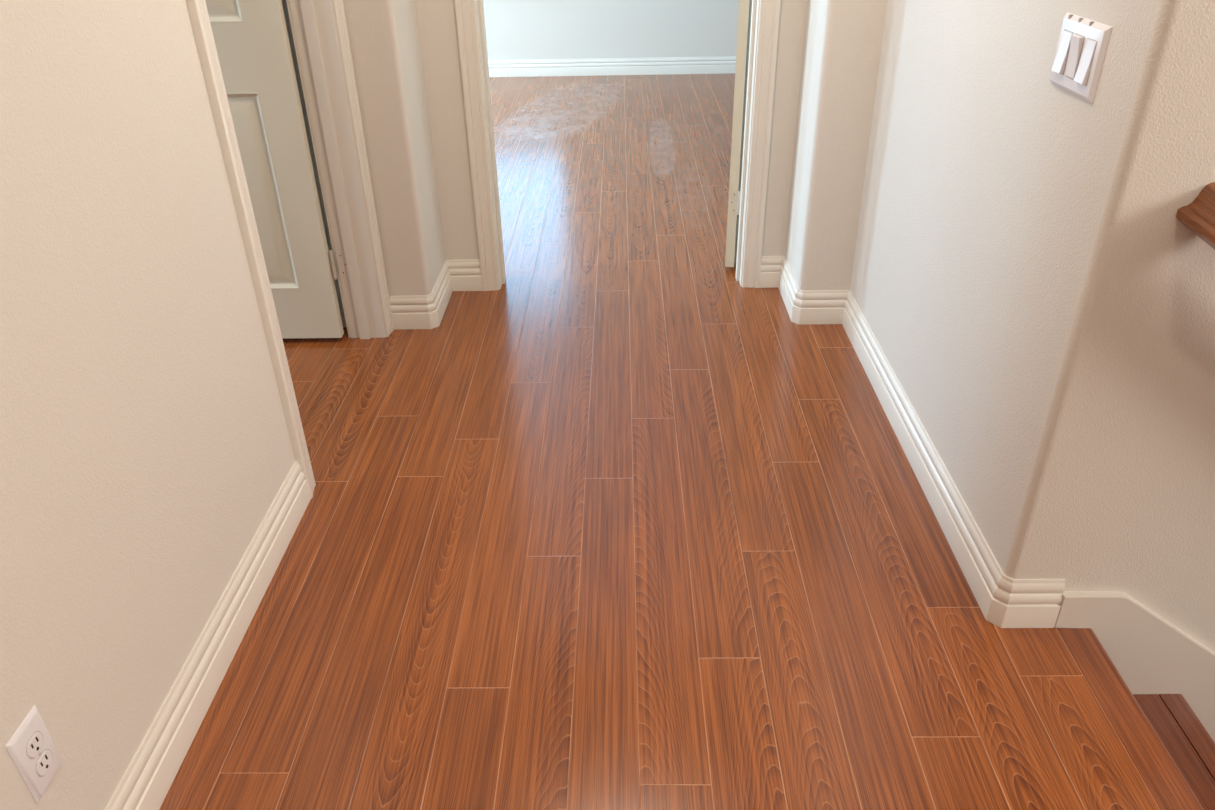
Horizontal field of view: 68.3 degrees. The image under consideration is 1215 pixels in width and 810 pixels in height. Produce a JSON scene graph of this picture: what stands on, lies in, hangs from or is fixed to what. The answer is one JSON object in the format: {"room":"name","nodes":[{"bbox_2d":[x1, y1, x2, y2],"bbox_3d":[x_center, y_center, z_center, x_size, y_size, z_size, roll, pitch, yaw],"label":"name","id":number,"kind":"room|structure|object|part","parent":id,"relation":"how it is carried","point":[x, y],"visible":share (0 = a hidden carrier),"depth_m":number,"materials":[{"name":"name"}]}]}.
{"room":"home hallway","nodes":[
{"label":"home hallway","id":0,"kind":"room"},
{"bbox_2d":[0,0,294,809],"bbox_3d":[-0.893,-0.425,1.069,0.123,2.500,1.650,-1,31,1],"label":"wall","id":1,"kind":"structure","parent":0,"point":[145,441],"depth_m":1.48,"materials":[{"name":"paint"}]},
{"bbox_2d":[5,705,62,802],"bbox_3d":[-0.815,0.500,1.283,0.008,0.123,0.071,-1,31,1],"label":"wall outlet","id":2,"kind":"object","parent":1,"relation":"attached to","point":[31,748],"visible":1,"depth_m":1.27,"materials":[{"name":"white plastic"}]},
{"bbox_2d":[26,731,43,758],"bbox_3d":[-0.813,0.483,1.272,0.002,0.031,0.038,-1,31,1],"label":"socket","id":3,"kind":"object","parent":2,"relation":"attached to","point":[34,739],"depth_m":1.27,"materials":[{"name":"plastic"}]},
{"bbox_2d":[36,749,52,776],"bbox_3d":[-0.812,0.516,1.293,0.001,0.031,0.037,-1,31,1],"label":"socket","id":4,"kind":"object","parent":2,"relation":"attached to","point":[44,757],"depth_m":1.29,"materials":[{"name":"plastic"}]},
{"bbox_2d":[105,460,310,809],"bbox_3d":[-0.803,0.606,1.656,0.016,0.125,1.597,-1,31,1],"label":"baseboard","id":5,"kind":"structure","parent":1,"relation":"attached to","point":[148,778],"depth_m":1.79,"materials":[{"name":"paint"}]},
{"bbox_2d":[186,0,393,498],"bbox_3d":[-1.276,-0.916,2.274,0.961,2.116,1.021,-1,31,1],"label":"door","id":6,"kind":"structure","parent":1,"relation":"in","point":[243,46],"depth_m":2.79,"materials":[{"name":"paint"}]},
{"bbox_3d":[-0.946,-0.919,2.267,0.018,2.116,1.021,-1,31,1],"label":"casing","id":7,"kind":"part","parent":6,"relation":"part of","materials":[{"name":"paint"}]},
{"bbox_2d":[282,0,478,327],"bbox_3d":[-2.311,-1.444,2.815,3.700,2.500,0.535,-1,31,1],"label":"wall","id":8,"kind":"structure","parent":0,"point":[405,53],"depth_m":3.05,"materials":[{"name":"paint"}]},
{"bbox_2d":[389,260,481,329],"bbox_3d":[-0.627,-0.417,3.354,0.156,0.125,0.442,13,34,23],"label":"baseboard","id":9,"kind":"structure","parent":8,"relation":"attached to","point":[408,312],"depth_m":3.25,"materials":[{"name":"paint"}]},
{"bbox_2d":[483,0,738,59],"bbox_3d":[-0.260,-3.731,6.556,7.700,2.500,0.120,-1,31,1],"label":"wall","id":10,"kind":"structure","parent":0,"point":[515,29],"depth_m":6.97,"materials":[{"name":"paint"}]},
{"bbox_2d":[488,56,735,76],"bbox_3d":[-0.240,-2.678,7.109,7.700,0.125,0.016,-1,31,1],"label":"baseboard","id":11,"kind":"structure","parent":10,"relation":"attached to","point":[667,65],"depth_m":7.10,"materials":[{"name":"paint"}]},
{"bbox_2d":[159,73,1159,809],"bbox_3d":[-0.296,-0.057,2.885,7.700,0.020,9.998,-1,31,1],"label":"floor","id":12,"kind":"structure","parent":0,"point":[620,528],"depth_m":2.13,"materials":[{"name":"laminate"}]},
{"bbox_2d":[1056,628,1214,809],"bbox_3d":[1.774,1.260,1.824,1.606,1.260,0.960,-1,31,1],"label":"staircase","id":13,"kind":"structure","parent":12,"relation":"attached to","point":[1170,748],"depth_m":1.82,"materials":[{"name":"brown wood"}]},
{"bbox_2d":[762,0,1214,651],"bbox_3d":[2.085,-0.301,2.608,3.123,4.400,1.964,-1,31,1],"label":"wall","id":14,"kind":"structure","parent":0,"point":[1013,244],"depth_m":1.84,"materials":[{"name":"paint"}]},
{"bbox_2d":[454,0,780,290],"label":"door frame","id":15,"kind":"structure","parent":14,"relation":"in","point":[758,20],"depth_m":3.25,"materials":[{"name":"paint"}]},
{"bbox_2d":[759,256,1064,627],"bbox_3d":[0.819,-0.051,2.695,0.225,0.125,1.882,-5,31,-6],"label":"baseboard","id":16,"kind":"structure","parent":14,"relation":"attached to","point":[1004,601],"depth_m":2.30,"materials":[{"name":"paint"}]},
{"bbox_2d":[1050,12,1112,103],"bbox_3d":[0.815,-0.606,1.561,0.016,0.121,0.171,-1,31,1],"label":"light switch","id":17,"kind":"object","parent":14,"relation":"attached to","point":[1083,43],"visible":1,"depth_m":1.54,"materials":[{"name":"white plastic"}]},
{"bbox_2d":[1054,591,1214,742],"bbox_3d":[2.116,1.241,2.378,2.280,1.990,0.017,-1,31,1],"label":"trim","id":18,"kind":"structure","parent":14,"relation":"attached to","point":[1151,655],"depth_m":1.95,"materials":[{"name":"paint"}]},
{"bbox_2d":[1176,182,1214,249],"bbox_3d":[2.098,0.462,1.822,2.300,1.838,0.169,-1,31,1],"label":"stair handrail","id":19,"kind":"object","parent":14,"relation":"attached to","point":[1198,216],"visible":1,"depth_m":1.43,"materials":[{"name":"brown wood"}]}
]}

